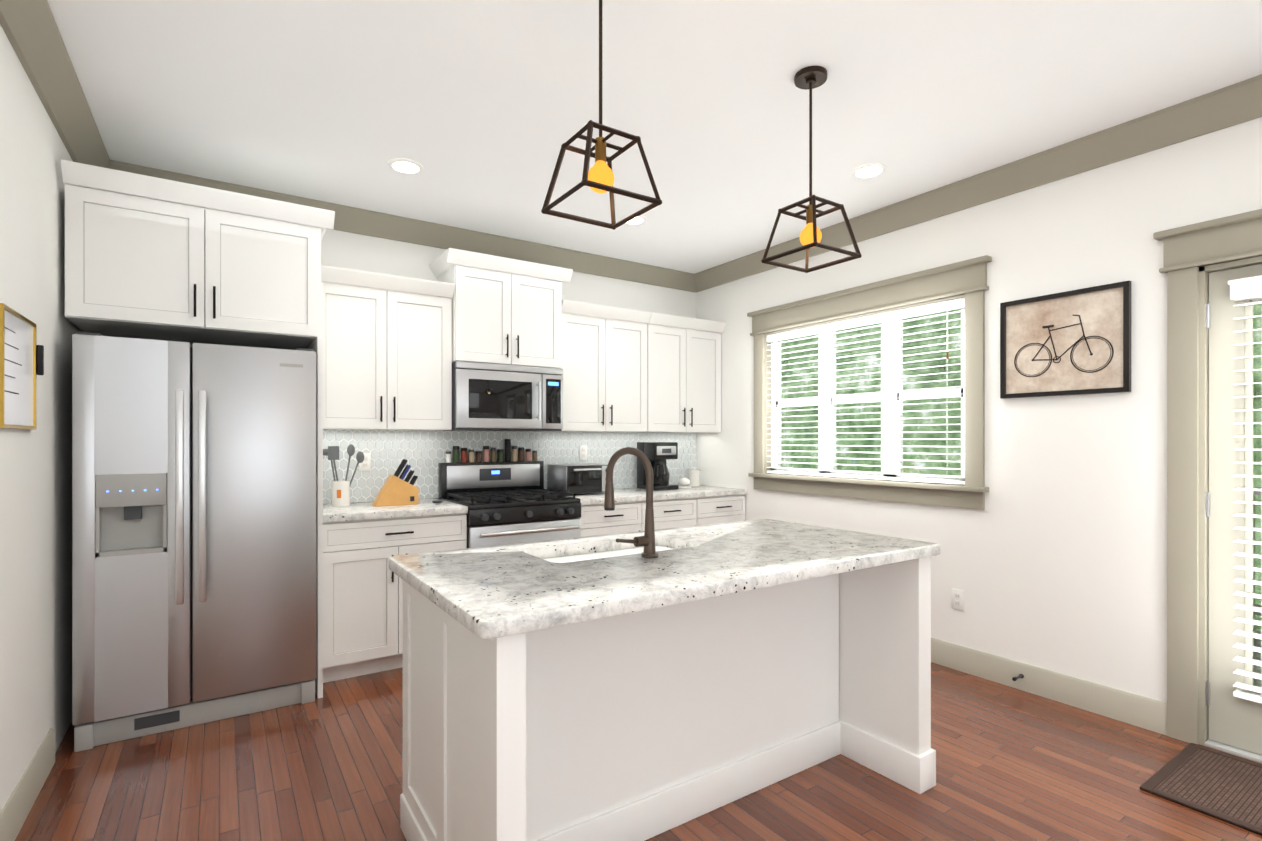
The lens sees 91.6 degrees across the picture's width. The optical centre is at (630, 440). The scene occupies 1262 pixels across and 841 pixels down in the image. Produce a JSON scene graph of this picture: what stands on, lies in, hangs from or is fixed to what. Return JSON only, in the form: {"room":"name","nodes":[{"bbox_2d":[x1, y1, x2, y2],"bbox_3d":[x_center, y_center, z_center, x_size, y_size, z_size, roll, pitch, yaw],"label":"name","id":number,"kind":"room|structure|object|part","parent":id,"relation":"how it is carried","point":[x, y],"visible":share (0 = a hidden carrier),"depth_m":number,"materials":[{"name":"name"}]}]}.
{"room":"kitchen","nodes":[
{"label":"kitchen","id":0,"kind":"room"},
{"bbox_2d":[0,25,86,811],"bbox_3d":[-1.146,-0.064,0.545,0.150,2.740,6.200,0,0,-34],"label":"wall","id":1,"kind":"structure","parent":0,"point":[35,586],"depth_m":2.28,"materials":[{"name":"paint"}]},
{"bbox_2d":[0,303,43,429],"bbox_3d":[-2.060,-0.233,2.077,0.032,0.385,0.424,0,0,-34],"label":"frame","id":2,"kind":"object","parent":1,"relation":"attached to","point":[21,359],"visible":1,"depth_m":2.06,"materials":[{"name":"gold metal"}]},
{"bbox_2d":[0,728,54,840],"bbox_3d":[-0.849,1.236,0.251,0.016,0.140,5.380,0,0,-34],"label":"baseboard","id":3,"kind":"structure","parent":1,"relation":"attached to","point":[15,811],"depth_m":2.14,"materials":[{"name":"paint"}]},
{"bbox_2d":[0,0,115,169],"bbox_3d":[-1.040,-1.370,0.615,0.105,0.128,6.200,0,0,-34],"label":"crown molding","id":4,"kind":"structure","parent":1,"relation":"attached to","point":[34,36],"depth_m":2.28,"materials":[{"name":"beige wood"}]},
{"bbox_2d":[87,187,695,502],"bbox_3d":[-1.157,-0.066,4.357,4.370,2.740,0.150,0,0,-34],"label":"wall","id":5,"kind":"structure","parent":0,"point":[342,249],"depth_m":4.12,"materials":[{"name":"paint"}]},
{"bbox_2d":[61,160,334,349],"bbox_3d":[-2.153,-0.853,3.157,1.041,0.645,0.731,0,0,-34],"label":"upper cabinet","id":6,"kind":"object","parent":5,"relation":"attached to","point":[141,268],"visible":0.98,"depth_m":2.86,"materials":[{"name":"white wood"}]},
{"bbox_2d":[321,265,454,430],"bbox_3d":[-1.534,-0.524,3.779,0.785,0.913,0.386,0,0,-34],"label":"upper cabinet","id":7,"kind":"object","parent":5,"relation":"attached to","point":[387,360],"visible":0.96,"depth_m":3.66,"materials":[{"name":"white wood"}]},
{"bbox_2d":[116,161,695,291],"bbox_3d":[-1.082,-1.372,4.253,3.840,0.128,0.105,0,0,-34],"label":"crown molding","id":8,"kind":"structure","parent":5,"relation":"attached to","point":[349,219],"depth_m":4.16,"materials":[{"name":"beige wood"}]},
{"bbox_2d":[429,248,572,368],"bbox_3d":[-0.880,-0.844,4.189,0.860,0.685,0.431,0,0,-34],"label":"upper cabinet","id":9,"kind":"object","parent":5,"relation":"attached to","point":[501,318],"visible":1,"depth_m":4.03,"materials":[{"name":"white wood"}]},
{"bbox_2d":[440,361,562,431],"bbox_3d":[-0.874,-0.282,4.180,0.746,0.428,0.453,0,0,-34],"label":"microwave","id":10,"kind":"object","parent":9,"relation":"attached to","point":[491,397],"visible":1,"depth_m":4.01,"materials":[{"name":"grey metal"}]},
{"bbox_2d":[323,430,696,503],"bbox_3d":[-0.695,0.155,4.570,3.064,0.467,0.010,0,0,-34],"label":"backsplash","id":11,"kind":"structure","parent":5,"relation":"attached to","point":[422,453],"depth_m":4.21,"materials":[{"name":"tile"}]},
{"bbox_2d":[359,453,370,470],"bbox_3d":[-1.688,0.134,3.892,0.070,0.114,0.008,0,0,-34],"label":"electrical outlet","id":12,"kind":"object","parent":11,"relation":"attached to","point":[365,465],"visible":0.77,"depth_m":3.89,"materials":[{"name":"white plastic"}]},
{"bbox_2d":[579,445,586,459],"bbox_3d":[-0.371,0.093,4.773,0.070,0.114,0.008,0,0,-34],"label":"electrical outlet","id":13,"kind":"object","parent":11,"relation":"attached to","point":[582,452],"visible":1,"depth_m":4.77,"materials":[{"name":"white plastic"}]},
{"bbox_2d":[540,299,651,431],"bbox_3d":[-0.263,-0.525,4.628,0.757,0.913,0.386,0,0,-34],"label":"upper cabinet","id":14,"kind":"object","parent":5,"relation":"attached to","point":[604,366],"visible":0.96,"depth_m":4.50,"materials":[{"name":"white wood"}]},
{"bbox_2d":[646,312,725,432],"bbox_3d":[0.368,-0.525,5.050,0.757,0.913,0.386,0,0,-34],"label":"upper cabinet","id":15,"kind":"object","parent":5,"relation":"attached to","point":[683,380],"visible":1,"depth_m":4.91,"materials":[{"name":"white wood"}]},
{"bbox_2d":[15,662,1261,840],"bbox_3d":[0.608,1.355,1.718,4.370,0.100,6.500,0,0,-34],"label":"floor","id":16,"kind":"structure","parent":0,"point":[1013,764],"depth_m":2.32,"materials":[{"name":"brown wood"}]},
{"bbox_2d":[72,332,322,751],"bbox_3d":[-2.132,0.388,3.112,0.946,1.833,0.830,0,0,-34],"label":"fridge","id":17,"kind":"object","parent":16,"relation":"on","point":[193,534],"depth_m":2.77,"materials":[{"name":"grey metal"}]},
{"bbox_3d":[-1.777,0.388,3.411,0.024,1.833,0.727,0,0,-34],"label":"fridge panel","id":18,"kind":"part","parent":17,"relation":"part of","materials":[{"name":"white wood"}]},
{"bbox_2d":[323,513,466,682],"bbox_3d":[-1.461,0.867,3.670,0.785,0.874,0.650,0,0,-34],"label":"base cabinet","id":19,"kind":"object","parent":16,"relation":"on","point":[362,608],"visible":0.71,"depth_m":3.35,"materials":[{"name":"white wood"}]},
{"bbox_2d":[438,461,580,547],"bbox_3d":[-0.798,0.726,4.067,0.750,1.155,0.692,0,0,-34],"label":"range","id":20,"kind":"object","parent":16,"relation":"on","point":[510,502],"visible":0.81,"depth_m":3.96,"materials":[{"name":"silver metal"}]},
{"bbox_2d":[446,451,450,462],"bbox_3d":[-1.235,0.110,4.152,0.038,0.075,0.037,0,0,-34],"label":"spice jar","id":21,"kind":"object","parent":20,"relation":"on","point":[448,456],"visible":0.92,"depth_m":4.13,"materials":[{"name":"white glass"}]},
{"bbox_2d":[453,446,459,461],"bbox_3d":[-1.191,0.092,4.181,0.044,0.111,0.043,0,0,-34],"label":"spice jar","id":22,"kind":"object","parent":20,"relation":"on","point":[456,454],"visible":0.9,"depth_m":4.16,"materials":[{"name":"green glass"}]},
{"bbox_2d":[461,448,466,461],"bbox_3d":[-1.146,0.098,4.212,0.041,0.099,0.040,0,0,-34],"label":"spice jar","id":23,"kind":"object","parent":20,"relation":"on","point":[463,454],"visible":0.92,"depth_m":4.20,"materials":[{"name":"red glass"}]},
{"bbox_2d":[469,449,473,461],"bbox_3d":[-1.103,0.104,4.240,0.038,0.087,0.037,0,0,-34],"label":"spice jar","id":24,"kind":"object","parent":20,"relation":"on","point":[471,455],"visible":0.94,"depth_m":4.22,"materials":[{"name":"beige glass"}]},
{"bbox_2d":[476,451,481,461],"bbox_3d":[-1.059,0.110,4.270,0.044,0.075,0.043,0,0,-34],"label":"spice jar","id":25,"kind":"object","parent":20,"relation":"on","point":[478,456],"visible":0.9,"depth_m":4.25,"materials":[{"name":"brown glass"}]},
{"bbox_2d":[483,446,488,461],"bbox_3d":[-1.014,0.092,4.300,0.041,0.111,0.040,0,0,-34],"label":"spice jar","id":26,"kind":"object","parent":20,"relation":"on","point":[485,453],"visible":0.94,"depth_m":4.28,"materials":[{"name":"pink glass"}]},
{"bbox_2d":[491,448,495,461],"bbox_3d":[-0.971,0.098,4.329,0.038,0.099,0.037,0,0,-34],"label":"spice jar","id":27,"kind":"object","parent":20,"relation":"on","point":[493,454],"visible":0.9,"depth_m":4.31,"materials":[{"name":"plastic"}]},
{"bbox_2d":[497,449,503,461],"bbox_3d":[-0.927,0.104,4.358,0.044,0.087,0.043,0,0,-34],"label":"spice jar","id":28,"kind":"object","parent":20,"relation":"on","point":[500,455],"visible":0.92,"depth_m":4.34,"materials":[{"name":"green glass"}]},
{"bbox_2d":[505,439,510,460],"bbox_3d":[-0.882,0.068,4.388,0.041,0.160,0.040,0,0,-34],"label":"spice jar","id":29,"kind":"object","parent":20,"relation":"on","point":[507,449],"visible":0.96,"depth_m":4.37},
{"bbox_2d":[512,446,516,460],"bbox_3d":[-0.839,0.092,4.417,0.038,0.111,0.037,0,0,-34],"label":"spice jar","id":30,"kind":"object","parent":20,"relation":"on","point":[514,453],"visible":0.9,"depth_m":4.40,"materials":[{"name":"beige glass"}]},
{"bbox_2d":[518,447,523,460],"bbox_3d":[-0.795,0.098,4.446,0.044,0.099,0.043,0,0,-34],"label":"spice jar","id":31,"kind":"object","parent":20,"relation":"on","point":[520,453],"visible":0.92,"depth_m":4.43,"materials":[{"name":"brown glass"}]},
{"bbox_2d":[525,449,530,460],"bbox_3d":[-0.749,0.104,4.477,0.041,0.087,0.040,0,0,-34],"label":"spice jar","id":32,"kind":"object","parent":20,"relation":"on","point":[528,455],"visible":0.9,"depth_m":4.46,"materials":[{"name":"pink glass"}]},
{"bbox_2d":[532,451,536,460],"bbox_3d":[-0.707,0.110,4.505,0.038,0.075,0.037,0,0,-34],"label":"spice jar","id":33,"kind":"object","parent":20,"relation":"on","point":[534,455],"visible":0.96,"depth_m":4.49,"materials":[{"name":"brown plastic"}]},
{"bbox_2d":[578,501,645,536],"bbox_3d":[-0.278,0.867,4.481,0.567,0.874,0.616,0,0,-34],"label":"base cabinet","id":34,"kind":"object","parent":16,"relation":"on","point":[598,519],"depth_m":4.22,"materials":[{"name":"white wood"}]},
{"bbox_2d":[400,546,935,840],"bbox_3d":[0.174,0.868,2.215,1.747,0.874,0.916,0,0,-34],"label":"kitchen island","id":35,"kind":"object","parent":16,"relation":"on","point":[643,725],"visible":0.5,"depth_m":2.05,"materials":[{"name":"white wood"}]},
{"bbox_2d":[388,519,939,638],"bbox_3d":[0.178,0.410,2.194,1.805,0.040,0.910,0,0,-34],"label":"island countertop","id":36,"kind":"structure","parent":35,"relation":"on","point":[490,592],"depth_m":1.87,"materials":[{"name":"stone"}]},
{"bbox_2d":[604,447,657,557],"bbox_3d":[-0.025,0.205,2.089,0.165,0.367,0.207,0,0,-34],"label":"faucet","id":37,"kind":"object","parent":36,"relation":"on","point":[647,540],"visible":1,"depth_m":2.05,"materials":[{"name":"brown metal"}]},
{"bbox_2d":[653,497,705,529],"bbox_3d":[0.116,0.866,4.745,0.630,0.874,0.616,0,0,-34],"label":"base cabinet","id":38,"kind":"object","parent":16,"relation":"on","point":[672,513],"depth_m":4.54,"materials":[{"name":"white wood"}]},
{"bbox_2d":[323,485,746,522],"bbox_3d":[-0.520,0.409,4.309,3.059,0.040,0.632,0,0,-34],"label":"countertop","id":39,"kind":"structure","parent":38,"relation":"on","point":[355,511],"depth_m":3.74,"materials":[{"name":"stone"}]},
{"bbox_2d":[323,444,363,506],"bbox_3d":[-1.722,0.205,3.650,0.240,0.367,0.118,0,0,-34],"label":"utensil crock","id":40,"kind":"object","parent":39,"relation":"on","point":[340,493],"visible":0.94,"depth_m":3.62,"materials":[{"name":"white ceramic"}]},
{"bbox_2d":[372,459,418,506],"bbox_3d":[-1.430,0.251,3.723,0.251,0.274,0.102,0,0,-34],"label":"knife block","id":41,"kind":"object","parent":39,"relation":"on","point":[395,490],"visible":1,"depth_m":3.70,"materials":[{"name":"brown wood"}]},
{"bbox_2d":[547,463,607,493],"bbox_3d":[-0.363,0.280,4.484,0.380,0.215,0.352,0,0,-34],"label":"toaster oven","id":42,"kind":"object","parent":39,"relation":"on","point":[579,478],"visible":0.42,"depth_m":4.36,"materials":[{"name":"silver metal"}]},
{"bbox_2d":[637,442,678,490],"bbox_3d":[0.212,0.200,4.918,0.230,0.375,0.260,0,0,-34],"label":"coffee maker","id":43,"kind":"object","parent":39,"relation":"on","point":[657,454],"visible":0.96,"depth_m":4.83,"materials":[{"name":"black plastic"}]},
{"bbox_2d":[679,476,691,487],"bbox_3d":[0.441,0.340,5.071,0.120,0.094,0.120,0,0,-34],"label":"butter dish","id":44,"kind":"object","parent":39,"relation":"on","point":[684,482],"visible":0.98,"depth_m":5.03,"materials":[{"name":"white ceramic"}]},
{"bbox_2d":[688,467,699,486],"bbox_3d":[0.538,0.307,5.232,0.106,0.160,0.106,0,0,-34],"label":"canister","id":45,"kind":"object","parent":39,"relation":"on","point":[694,476],"visible":0.96,"depth_m":5.19,"materials":[{"name":"white ceramic"}]},
{"bbox_2d":[706,495,744,524],"bbox_3d":[0.511,0.866,5.009,0.567,0.874,0.616,0,0,-34],"label":"base cabinet","id":46,"kind":"object","parent":16,"relation":"on","point":[731,508],"depth_m":4.79,"materials":[{"name":"white wood"}]},
{"bbox_2d":[1140,743,1261,835],"bbox_3d":[2.403,1.298,2.083,0.600,0.013,0.910,0,0,-34],"label":"doormat","id":47,"kind":"object","parent":16,"relation":"on","point":[1222,786],"visible":1,"depth_m":2.30,"materials":[{"name":"brown fabric"}]},
{"bbox_2d":[47,0,1261,273],"bbox_3d":[0.608,-1.485,1.717,4.370,0.100,6.500,0,0,-34],"label":"ceiling","id":48,"kind":"structure","parent":0,"point":[481,112],"depth_m":2.54,"materials":[{"name":"paint"}]},
{"bbox_2d":[388,158,423,173],"bbox_3d":[-1.176,-1.431,3.207,0.176,0.008,0.176,0,0,-34],"label":"recessed light","id":49,"kind":"object","parent":48,"relation":"in","point":[405,166],"visible":1,"depth_m":3.19,"materials":[{"name":"white plastic"}]},
{"bbox_2d":[541,0,661,229],"bbox_3d":[-0.093,-1.070,1.874,0.273,0.728,0.275,0,0,-34],"label":"pendant light","id":50,"kind":"object","parent":48,"relation":"hanging from","point":[598,177],"visible":1,"depth_m":1.86,"materials":[{"name":"brown metal"}]},
{"bbox_2d":[620,214,646,224],"bbox_3d":[0.015,-1.432,3.979,0.176,0.008,0.176,0,0,-34],"label":"recessed light","id":51,"kind":"object","parent":48,"relation":"in","point":[640,219],"visible":0.69,"depth_m":3.98,"materials":[{"name":"white plastic"}]},
{"bbox_2d":[761,66,861,272],"bbox_3d":[0.705,-1.070,2.408,0.273,0.728,0.275,0,0,-34],"label":"pendant light","id":52,"kind":"object","parent":48,"relation":"hanging from","point":[810,78],"visible":1,"depth_m":2.39,"materials":[{"name":"brown metal"}]},
{"bbox_2d":[851,163,886,178],"bbox_3d":[1.264,-1.431,3.263,0.176,0.008,0.176,0,0,-34],"label":"recessed light","id":53,"kind":"object","parent":48,"relation":"in","point":[869,170],"visible":1,"depth_m":3.25,"materials":[{"name":"white plastic"}]},
{"bbox_2d":[696,117,1261,702],"bbox_3d":[2.362,-0.066,2.890,0.150,2.740,6.200,0,0,-34],"label":"wall","id":54,"kind":"structure","parent":0,"point":[1052,557],"depth_m":3.09,"materials":[{"name":"paint"}]},
{"bbox_2d":[747,255,991,509],"bbox_3d":[1.489,-0.313,4.117,0.176,1.383,1.820,0,0,-34],"label":"window","id":55,"kind":"structure","parent":54,"relation":"in","point":[967,279],"depth_m":3.92,"materials":[{"name":"beige wood"}]},
{"bbox_2d":[767,297,964,484],"bbox_3d":[1.483,-0.281,4.113,0.064,1.062,1.518,0,0,-34],"label":"window blind","id":56,"kind":"object","parent":55,"relation":"attached to","point":[938,307],"visible":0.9,"depth_m":3.96,"materials":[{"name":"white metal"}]},
{"bbox_3d":[1.538,-0.280,4.150,0.060,1.068,1.526,0,0,-34],"label":"window trim and sash","id":57,"kind":"part","parent":55,"relation":"part of","materials":[{"name":"white wood"}]},
{"bbox_2d":[952,588,963,610],"bbox_3d":[1.861,0.904,3.494,0.008,0.114,0.070,0,0,-34],"label":"electrical outlet","id":58,"kind":"object","parent":54,"relation":"attached to","point":[957,599],"visible":1,"depth_m":3.49,"materials":[{"name":"white plastic"}]},
{"bbox_2d":[695,74,1261,292],"bbox_3d":[2.255,-1.372,2.819,0.105,0.128,6.200,0,0,-34],"label":"crown molding","id":59,"kind":"structure","parent":54,"relation":"attached to","point":[1240,102],"depth_m":3.08,"materials":[{"name":"beige wood"}]},
{"bbox_2d":[1012,674,1023,680],"bbox_3d":[2.006,1.229,3.183,0.084,0.024,0.024,0,0,-34],"label":"door stop","id":60,"kind":"object","parent":54,"relation":"attached to","point":[1017,677],"visible":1,"depth_m":3.18,"materials":[{"name":"black metal"}]},
{"bbox_2d":[931,637,1166,734],"bbox_3d":[1.652,1.234,3.803,0.016,0.140,2.614,0,0,-34],"label":"baseboard","id":61,"kind":"structure","parent":54,"relation":"attached to","point":[1147,713],"depth_m":3.07,"materials":[{"name":"paint"}]},
{"bbox_2d":[1000,281,1130,398],"bbox_3d":[2.142,-0.481,3.056,0.028,0.510,0.560,0,0,-34],"label":"framed picture","id":62,"kind":"object","parent":54,"relation":"attached to","point":[1075,342],"visible":1,"depth_m":3.03,"materials":[{"name":"paper"}]},
{"bbox_2d":[1153,209,1261,763],"bbox_3d":[2.735,0.191,2.283,0.205,2.228,1.196,0,0,-34],"label":"door frame","id":63,"kind":"structure","parent":54,"relation":"attached to","point":[1195,255],"depth_m":2.62,"materials":[{"name":"grey wood"}]},
{"bbox_2d":[1228,275,1261,703],"bbox_3d":[2.690,0.197,2.254,0.072,1.715,0.716,0,0,-34],"label":"door blind","id":64,"kind":"object","parent":54,"relation":"attached to","point":[1248,288],"visible":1,"depth_m":2.50,"materials":[{"name":"white plastic"}]},
{"label":"outside","id":65,"kind":"structure","parent":0,"visible":0},
{"bbox_2d":[781,302,1261,629],"bbox_3d":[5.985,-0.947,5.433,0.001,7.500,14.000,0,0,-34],"label":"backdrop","id":66,"kind":"structure","parent":65,"point":[948,405],"depth_m":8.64,"materials":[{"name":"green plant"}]},
{"bbox_2d":[1254,487,1261,686],"bbox_3d":[3.808,0.874,3.076,2.440,1.100,4.500,0,0,-34],"label":"deck","id":67,"kind":"object","parent":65,"point":[1258,655],"depth_m":4.23,"materials":[{"name":"brown wood"}]}
]}

